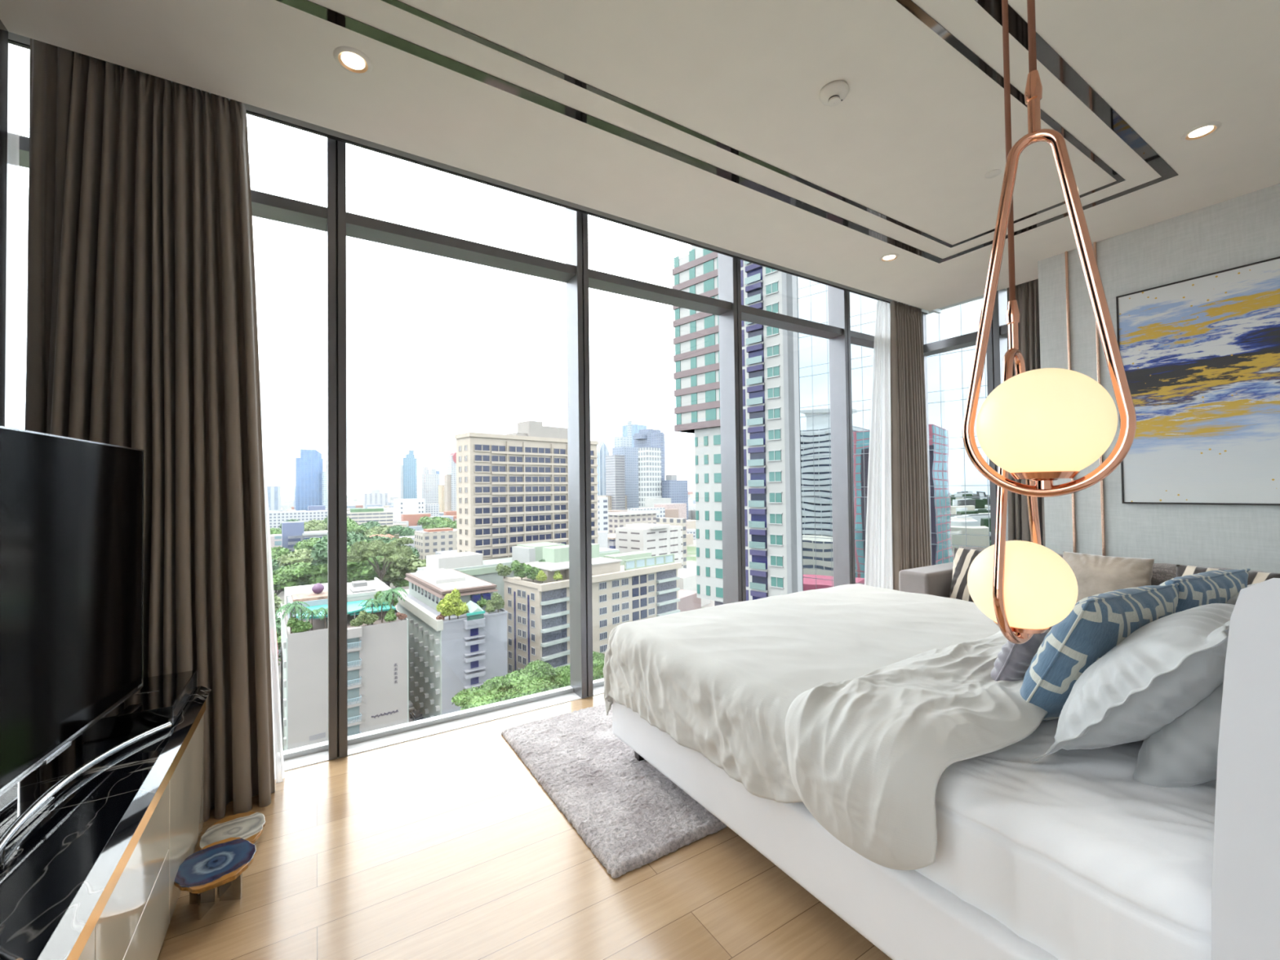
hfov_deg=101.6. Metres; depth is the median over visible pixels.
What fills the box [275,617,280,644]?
leafy tree
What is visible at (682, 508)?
building
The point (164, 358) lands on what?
curtain
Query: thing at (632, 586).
apartment block
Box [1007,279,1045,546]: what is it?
curtain
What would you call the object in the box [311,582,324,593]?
water tank
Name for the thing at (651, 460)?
tower
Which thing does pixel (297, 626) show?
shrub
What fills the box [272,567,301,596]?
leafy tree
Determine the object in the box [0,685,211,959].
media console
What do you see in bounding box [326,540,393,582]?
leafy tree
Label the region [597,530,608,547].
building
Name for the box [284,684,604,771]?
window sill
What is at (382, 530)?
leafy tree
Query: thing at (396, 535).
house
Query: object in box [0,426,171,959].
television
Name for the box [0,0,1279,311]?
ceiling
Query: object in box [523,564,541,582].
shrub
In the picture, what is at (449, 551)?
block
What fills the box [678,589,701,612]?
shed
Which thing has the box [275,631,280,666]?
leafy tree
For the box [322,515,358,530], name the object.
leafy tree
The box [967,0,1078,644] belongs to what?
pendant lamp
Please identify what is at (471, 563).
podium
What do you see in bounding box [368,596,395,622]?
palm tree
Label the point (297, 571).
leafy tree
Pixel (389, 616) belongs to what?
shrub
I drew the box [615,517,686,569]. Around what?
block
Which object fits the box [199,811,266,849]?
side table
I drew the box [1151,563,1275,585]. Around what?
cushion
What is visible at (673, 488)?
tower
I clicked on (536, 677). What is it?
tree
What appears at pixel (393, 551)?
tree
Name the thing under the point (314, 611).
palm tree
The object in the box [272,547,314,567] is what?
leafy tree
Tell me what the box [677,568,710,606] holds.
shed
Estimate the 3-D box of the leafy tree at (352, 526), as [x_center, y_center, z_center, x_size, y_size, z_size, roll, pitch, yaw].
[-211.509,42.274,385.840,24.377,24.700,23.275,-1,-1,13]
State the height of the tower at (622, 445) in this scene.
137.700 m
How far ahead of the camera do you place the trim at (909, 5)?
2.20 m
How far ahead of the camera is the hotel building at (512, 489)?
157.52 m
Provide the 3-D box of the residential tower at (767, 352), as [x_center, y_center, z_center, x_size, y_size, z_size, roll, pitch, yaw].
[19.729,-4.659,86.541,18.620,101.900,21.470,0,-1,-44]
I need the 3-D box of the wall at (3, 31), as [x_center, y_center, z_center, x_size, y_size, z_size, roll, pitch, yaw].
[-2.296,-0.132,0.737,1.275,2.950,1.765,0,-1,-32]
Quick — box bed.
[612,577,1279,959]
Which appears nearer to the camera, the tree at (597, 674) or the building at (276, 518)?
the tree at (597, 674)
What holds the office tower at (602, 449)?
on the ground
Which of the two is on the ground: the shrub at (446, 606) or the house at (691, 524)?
the house at (691, 524)
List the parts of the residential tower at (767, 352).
glass balustrade, glass balustrade, glass balustrade, indigo balcony panel, indigo balcony panel, glass balustrade, glass balustrade, indigo balcony panel, glass balustrade, indigo balcony panel, glass balustrade, indigo balcony panel, glass balustrade, indigo balcony panel, indigo balcony panel, indigo balcony panel, glass balustrade, glass balustrade, indigo balcony panel, indigo balcony panel, glass balustrade, glass balustrade, indigo balcony panel, indigo balcony panel, indigo balcony panel, glass balustrade, glass balustrade, glass balustrade, indigo balcony panel, indigo balcony panel, indigo balcony panel, indigo balcony panel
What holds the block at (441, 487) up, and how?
on the ground
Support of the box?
on the ground
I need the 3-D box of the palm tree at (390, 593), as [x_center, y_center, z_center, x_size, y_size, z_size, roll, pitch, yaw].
[-43.633,21.975,91.768,5.108,5.467,5.142,-1,-1,17]
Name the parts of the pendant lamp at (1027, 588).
cord, loop frame, holder stem, holder dish, lamp shade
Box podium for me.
[417,542,620,609]
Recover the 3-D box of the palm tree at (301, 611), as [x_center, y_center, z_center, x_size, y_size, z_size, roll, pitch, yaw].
[-54.679,22.491,84.050,4.178,4.442,4.151,-2,-1,45]
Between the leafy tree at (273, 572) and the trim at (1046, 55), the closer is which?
the trim at (1046, 55)
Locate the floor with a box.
[157,693,892,959]
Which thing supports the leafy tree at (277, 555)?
on the ground
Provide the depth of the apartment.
272.56 m
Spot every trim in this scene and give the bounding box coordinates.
[275,0,1178,263]
[381,0,1125,248]
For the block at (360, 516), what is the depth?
499.79 m
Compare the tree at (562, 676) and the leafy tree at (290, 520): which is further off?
the leafy tree at (290, 520)
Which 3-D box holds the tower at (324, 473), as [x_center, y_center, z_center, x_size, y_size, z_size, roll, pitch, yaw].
[-610.009,16.286,1025.428,22.000,109.700,24.000,0,-1,-38]
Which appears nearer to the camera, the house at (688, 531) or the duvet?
the duvet
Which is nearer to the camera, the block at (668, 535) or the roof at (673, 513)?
the block at (668, 535)
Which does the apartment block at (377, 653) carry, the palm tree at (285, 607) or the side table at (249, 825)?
the palm tree at (285, 607)
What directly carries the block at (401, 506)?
on the ground
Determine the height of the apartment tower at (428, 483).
96.700 m
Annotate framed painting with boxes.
[1115,256,1279,505]
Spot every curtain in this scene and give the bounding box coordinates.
[4,44,19,428]
[24,38,80,434]
[50,51,275,822]
[259,378,284,782]
[864,300,893,589]
[889,300,931,591]
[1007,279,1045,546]
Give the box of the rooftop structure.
[506,420,567,439]
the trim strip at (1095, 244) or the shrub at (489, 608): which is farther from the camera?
the shrub at (489, 608)
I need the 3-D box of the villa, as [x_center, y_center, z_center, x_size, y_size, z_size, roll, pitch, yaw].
[-133.872,42.900,309.324,20.000,18.700,12.000,0,-1,-36]
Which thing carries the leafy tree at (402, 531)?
on the ground
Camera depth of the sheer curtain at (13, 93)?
1.98 m
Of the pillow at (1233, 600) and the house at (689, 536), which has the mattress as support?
the pillow at (1233, 600)
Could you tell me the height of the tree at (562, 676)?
15.771 m
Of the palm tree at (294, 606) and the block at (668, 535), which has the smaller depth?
the palm tree at (294, 606)
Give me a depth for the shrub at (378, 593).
96.85 m
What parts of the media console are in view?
drawer, drawer, drawer, door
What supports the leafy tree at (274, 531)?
on the ground
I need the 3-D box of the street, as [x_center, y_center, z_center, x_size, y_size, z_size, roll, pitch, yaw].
[-42.002,47.220,96.315,12.000,0.001,90.000,0,-1,-32]
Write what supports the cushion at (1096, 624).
on the duvet
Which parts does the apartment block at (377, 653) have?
door panel, door panel, door panel, door panel, door panel, door panel, railing, railing, railing, railing, railing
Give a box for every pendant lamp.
[962,0,1136,497]
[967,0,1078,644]
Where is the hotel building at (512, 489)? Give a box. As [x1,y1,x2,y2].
[454,420,598,559]
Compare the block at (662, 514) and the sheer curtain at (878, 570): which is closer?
the sheer curtain at (878, 570)
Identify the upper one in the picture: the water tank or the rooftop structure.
the rooftop structure
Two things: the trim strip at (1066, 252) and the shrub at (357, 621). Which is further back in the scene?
the shrub at (357, 621)
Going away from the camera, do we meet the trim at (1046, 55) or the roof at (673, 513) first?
the trim at (1046, 55)
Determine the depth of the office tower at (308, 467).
1032.42 m
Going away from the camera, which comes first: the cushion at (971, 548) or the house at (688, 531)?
the cushion at (971, 548)
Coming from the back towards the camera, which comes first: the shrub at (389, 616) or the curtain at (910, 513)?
the shrub at (389, 616)
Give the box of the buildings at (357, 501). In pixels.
[268,490,695,530]
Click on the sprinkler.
(993, 173)
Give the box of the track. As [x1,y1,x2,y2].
[930,308,941,313]
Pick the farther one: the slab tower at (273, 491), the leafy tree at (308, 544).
the slab tower at (273, 491)
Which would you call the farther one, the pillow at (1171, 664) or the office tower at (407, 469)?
the office tower at (407, 469)
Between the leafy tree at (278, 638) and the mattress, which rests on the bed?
the mattress
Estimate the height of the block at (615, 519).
29.900 m
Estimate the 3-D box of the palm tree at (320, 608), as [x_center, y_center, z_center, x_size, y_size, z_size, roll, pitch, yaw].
[-51.254,22.717,84.835,3.696,3.930,3.672,-1,-1,4]
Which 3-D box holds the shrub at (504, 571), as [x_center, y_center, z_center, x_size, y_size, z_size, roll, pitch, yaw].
[-31.677,21.058,121.623,3.736,3.654,4.000,-1,-1,-7]
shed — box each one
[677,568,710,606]
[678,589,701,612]
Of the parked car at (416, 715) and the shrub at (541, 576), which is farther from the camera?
the shrub at (541, 576)
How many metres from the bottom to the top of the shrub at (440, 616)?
1.827 m
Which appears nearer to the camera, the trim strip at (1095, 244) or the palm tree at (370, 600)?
the trim strip at (1095, 244)
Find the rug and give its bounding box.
[501,703,727,878]
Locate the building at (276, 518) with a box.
[268,510,327,529]
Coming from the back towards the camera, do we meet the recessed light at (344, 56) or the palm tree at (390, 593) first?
the palm tree at (390, 593)
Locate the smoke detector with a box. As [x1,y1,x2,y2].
[819,80,848,106]
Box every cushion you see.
[949,547,982,602]
[959,546,1062,558]
[990,626,1052,680]
[1020,582,1178,720]
[1062,551,1154,602]
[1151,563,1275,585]
[1159,568,1250,613]
[1176,564,1279,585]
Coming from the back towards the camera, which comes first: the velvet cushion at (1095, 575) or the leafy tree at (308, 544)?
the leafy tree at (308, 544)
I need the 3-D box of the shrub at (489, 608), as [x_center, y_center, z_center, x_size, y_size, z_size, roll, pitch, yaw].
[-28.903,24.503,100.551,2.400,2.740,2.242,-1,-1,19]
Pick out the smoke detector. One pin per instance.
(834, 92)
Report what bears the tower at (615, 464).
on the ground
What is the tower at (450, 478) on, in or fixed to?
on the ground
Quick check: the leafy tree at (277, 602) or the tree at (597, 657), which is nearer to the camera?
the tree at (597, 657)
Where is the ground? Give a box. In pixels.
[273,491,714,751]
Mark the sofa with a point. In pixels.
(934, 580)
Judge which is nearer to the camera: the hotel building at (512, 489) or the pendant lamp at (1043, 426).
the pendant lamp at (1043, 426)
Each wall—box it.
[0,19,8,426]
[1037,183,1279,573]
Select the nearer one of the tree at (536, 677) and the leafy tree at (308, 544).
the tree at (536, 677)
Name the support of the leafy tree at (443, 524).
on the ground
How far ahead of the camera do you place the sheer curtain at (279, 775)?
2.35 m
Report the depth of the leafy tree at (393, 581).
210.70 m
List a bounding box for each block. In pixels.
[270,533,281,547]
[280,577,408,751]
[281,520,327,551]
[346,507,393,526]
[393,498,439,519]
[396,568,507,719]
[435,550,457,555]
[438,484,444,512]
[502,543,681,673]
[597,495,626,510]
[608,511,660,533]
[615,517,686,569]
[626,507,665,517]
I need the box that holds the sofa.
[898,546,1275,597]
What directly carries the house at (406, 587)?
on the ground
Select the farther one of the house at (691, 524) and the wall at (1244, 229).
the house at (691, 524)
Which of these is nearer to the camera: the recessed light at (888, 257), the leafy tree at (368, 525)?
the recessed light at (888, 257)
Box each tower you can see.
[266,485,280,510]
[293,448,323,511]
[322,460,327,508]
[398,448,417,498]
[417,465,439,504]
[444,452,456,511]
[596,440,608,495]
[597,497,608,533]
[605,454,625,510]
[612,420,640,508]
[622,423,646,447]
[632,428,665,479]
[638,431,671,507]
[662,474,688,519]
[671,244,797,605]
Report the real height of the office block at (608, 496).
37.700 m
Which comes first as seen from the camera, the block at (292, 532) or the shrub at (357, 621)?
the shrub at (357, 621)
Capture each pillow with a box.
[1031,603,1235,761]
[1133,681,1223,787]
[1226,582,1257,604]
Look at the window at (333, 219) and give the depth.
3.30 m
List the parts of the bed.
rail, headboard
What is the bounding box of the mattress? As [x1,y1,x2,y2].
[914,718,1216,959]
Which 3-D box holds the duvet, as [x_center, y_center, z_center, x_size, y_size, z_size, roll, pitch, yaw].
[1.069,0.857,2.346,2.092,0.528,1.664,0,-1,-32]
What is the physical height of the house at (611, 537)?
23.500 m
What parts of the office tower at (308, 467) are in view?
crown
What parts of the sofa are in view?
arm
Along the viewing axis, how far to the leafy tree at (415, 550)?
245.88 m
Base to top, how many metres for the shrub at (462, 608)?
4.567 m
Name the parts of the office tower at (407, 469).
crown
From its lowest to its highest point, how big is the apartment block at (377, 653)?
26.400 m
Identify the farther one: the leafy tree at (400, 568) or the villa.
the villa
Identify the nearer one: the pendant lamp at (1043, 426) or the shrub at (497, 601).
the pendant lamp at (1043, 426)
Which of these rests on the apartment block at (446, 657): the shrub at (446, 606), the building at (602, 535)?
the shrub at (446, 606)
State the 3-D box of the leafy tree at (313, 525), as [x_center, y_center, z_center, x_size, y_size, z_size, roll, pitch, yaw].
[-254.410,43.179,405.699,23.275,24.700,24.377,-1,-1,-2]
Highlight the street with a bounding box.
[408,708,416,722]
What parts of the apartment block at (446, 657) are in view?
cornice, balcony door, balcony door, balcony door, balcony door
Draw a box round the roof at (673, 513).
[608,508,678,518]
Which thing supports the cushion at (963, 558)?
on the sofa
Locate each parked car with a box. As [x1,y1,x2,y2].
[408,700,414,711]
[409,709,423,721]
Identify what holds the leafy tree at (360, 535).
on the ground
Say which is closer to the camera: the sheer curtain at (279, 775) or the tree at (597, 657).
the sheer curtain at (279, 775)
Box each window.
[8,31,928,759]
[791,275,991,591]
[921,288,1008,565]
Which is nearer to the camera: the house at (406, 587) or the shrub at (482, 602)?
the shrub at (482, 602)
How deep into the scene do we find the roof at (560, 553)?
130.32 m
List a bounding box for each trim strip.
[1065,251,1076,552]
[1093,241,1105,555]
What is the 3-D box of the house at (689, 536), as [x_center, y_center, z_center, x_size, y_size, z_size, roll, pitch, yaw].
[31.833,48.027,422.464,21.218,8.237,10.278,0,-1,-38]
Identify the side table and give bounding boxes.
[173,837,256,919]
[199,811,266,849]
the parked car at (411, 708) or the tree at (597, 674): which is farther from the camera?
the parked car at (411, 708)
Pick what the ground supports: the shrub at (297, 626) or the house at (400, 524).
the house at (400, 524)
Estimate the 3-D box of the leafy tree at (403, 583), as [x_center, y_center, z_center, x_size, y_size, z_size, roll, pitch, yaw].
[-90.451,43.689,215.969,19.015,12.690,18.793,-1,-1,3]
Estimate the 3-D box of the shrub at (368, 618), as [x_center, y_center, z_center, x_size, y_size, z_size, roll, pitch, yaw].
[-45.886,23.300,88.224,2.802,2.740,3.000,-1,-1,26]
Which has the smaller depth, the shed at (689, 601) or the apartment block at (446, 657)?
the apartment block at (446, 657)
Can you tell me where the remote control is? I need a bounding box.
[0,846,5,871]
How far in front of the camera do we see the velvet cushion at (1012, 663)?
1.58 m
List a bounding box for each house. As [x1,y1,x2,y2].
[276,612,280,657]
[381,533,399,540]
[393,523,406,527]
[397,586,408,590]
[607,533,615,548]
[685,533,693,544]
[686,520,695,528]
[686,528,696,539]
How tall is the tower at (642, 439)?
132.700 m
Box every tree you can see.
[270,527,281,534]
[271,545,292,555]
[271,553,284,560]
[271,557,279,571]
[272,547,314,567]
[272,565,308,591]
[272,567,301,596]
[273,562,327,585]
[273,593,282,618]
[275,600,309,633]
[275,602,313,620]
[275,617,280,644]
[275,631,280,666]
[279,519,298,530]
[287,604,316,620]
[293,537,319,550]
[298,608,325,631]
[303,519,327,531]
[310,531,359,568]
[313,607,328,628]
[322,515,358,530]
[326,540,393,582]
[346,520,368,534]
[346,536,413,582]
[350,532,366,538]
[358,598,386,624]
[359,535,402,545]
[360,520,381,528]
[363,524,391,537]
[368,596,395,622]
[369,553,426,586]
[376,589,408,608]
[382,586,406,605]
[386,524,415,536]
[391,572,410,584]
[393,579,408,586]
[395,544,420,587]
[417,515,453,528]
[426,520,456,528]
[451,662,559,710]
[523,659,570,688]
[569,668,603,685]
[592,650,604,678]
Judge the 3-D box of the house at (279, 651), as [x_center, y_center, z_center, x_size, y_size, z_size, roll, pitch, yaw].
[-93.480,43.606,153.814,22.000,10.700,10.000,0,-1,-38]
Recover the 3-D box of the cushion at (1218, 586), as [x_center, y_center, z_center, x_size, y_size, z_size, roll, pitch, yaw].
[1.781,0.488,1.740,0.505,0.451,0.341,0,-1,-24]
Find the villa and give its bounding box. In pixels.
[399,535,414,547]
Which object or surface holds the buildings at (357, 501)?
on the ground
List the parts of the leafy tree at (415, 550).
crown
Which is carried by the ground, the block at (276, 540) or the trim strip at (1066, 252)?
the block at (276, 540)
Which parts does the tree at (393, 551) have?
crown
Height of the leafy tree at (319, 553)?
29.191 m
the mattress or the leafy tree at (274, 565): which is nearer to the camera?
the mattress
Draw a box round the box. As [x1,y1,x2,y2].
[307,505,324,511]
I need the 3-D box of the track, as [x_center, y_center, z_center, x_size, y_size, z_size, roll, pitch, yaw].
[0.067,-1.676,3.398,6.900,0.030,0.030,0,-1,-32]
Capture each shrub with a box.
[286,617,312,633]
[350,615,363,626]
[359,610,378,625]
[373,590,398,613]
[383,608,396,622]
[395,612,407,620]
[435,587,461,620]
[435,613,445,620]
[453,600,468,618]
[469,593,488,608]
[484,599,495,613]
[490,591,504,612]
[495,563,512,578]
[510,560,526,580]
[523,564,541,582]
[535,570,547,582]
[552,569,562,581]
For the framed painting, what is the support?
attached to the wall at (1244, 229)
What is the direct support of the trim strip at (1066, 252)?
attached to the wall at (1244, 229)
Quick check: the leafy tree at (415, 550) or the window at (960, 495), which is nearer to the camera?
the window at (960, 495)
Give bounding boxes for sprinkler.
[984,168,1001,178]
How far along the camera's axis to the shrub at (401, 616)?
91.03 m
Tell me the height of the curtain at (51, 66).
3.101 m
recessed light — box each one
[333,46,372,75]
[879,253,899,262]
[1180,121,1222,141]
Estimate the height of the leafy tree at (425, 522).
23.429 m
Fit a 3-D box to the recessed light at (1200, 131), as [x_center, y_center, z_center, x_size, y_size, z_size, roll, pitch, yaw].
[2.639,-1.638,2.456,0.132,0.009,0.132,0,-1,-32]
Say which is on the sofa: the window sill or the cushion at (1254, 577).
the cushion at (1254, 577)
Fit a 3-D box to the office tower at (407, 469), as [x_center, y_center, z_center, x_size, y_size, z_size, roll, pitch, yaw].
[-617.569,-2.185,1385.930,40.000,159.700,28.000,0,-1,-38]
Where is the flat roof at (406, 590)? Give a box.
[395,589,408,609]
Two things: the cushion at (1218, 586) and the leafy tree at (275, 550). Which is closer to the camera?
the cushion at (1218, 586)
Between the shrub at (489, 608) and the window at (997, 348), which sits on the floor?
the window at (997, 348)
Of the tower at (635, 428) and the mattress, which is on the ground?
the tower at (635, 428)
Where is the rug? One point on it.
(630, 815)
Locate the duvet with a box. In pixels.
[603,583,1048,870]
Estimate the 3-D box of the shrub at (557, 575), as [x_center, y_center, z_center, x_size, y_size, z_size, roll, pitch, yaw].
[-18.373,21.344,116.538,2.800,2.557,2.615,-1,-1,35]
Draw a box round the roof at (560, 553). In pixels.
[542,543,651,565]
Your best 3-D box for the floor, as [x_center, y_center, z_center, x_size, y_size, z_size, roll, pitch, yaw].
[1.530,1.393,0.668,7.700,0.200,6.385,0,-1,-32]
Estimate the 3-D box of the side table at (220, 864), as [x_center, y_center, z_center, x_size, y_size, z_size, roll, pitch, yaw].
[-1.359,1.285,1.673,0.207,0.125,0.246,0,-1,-40]
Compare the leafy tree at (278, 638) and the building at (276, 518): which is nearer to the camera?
the leafy tree at (278, 638)
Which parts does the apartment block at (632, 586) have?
rail panel, rail panel, green rail frame, rail panel, rail panel, rail panel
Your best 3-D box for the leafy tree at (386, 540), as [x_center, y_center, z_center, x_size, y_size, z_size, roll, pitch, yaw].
[-115.344,37.069,226.292,25.391,26.945,26.594,0,-1,-30]
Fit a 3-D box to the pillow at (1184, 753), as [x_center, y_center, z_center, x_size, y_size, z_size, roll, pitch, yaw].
[1.450,0.549,1.268,0.600,0.429,0.368,0,-1,-32]
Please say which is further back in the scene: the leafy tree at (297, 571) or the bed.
the leafy tree at (297, 571)
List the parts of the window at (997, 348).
corner post, head rail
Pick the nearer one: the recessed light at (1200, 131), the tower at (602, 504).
the recessed light at (1200, 131)
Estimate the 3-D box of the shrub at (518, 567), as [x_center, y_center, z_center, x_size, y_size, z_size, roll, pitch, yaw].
[-26.886,20.396,118.672,4.857,4.750,5.200,-1,-1,6]

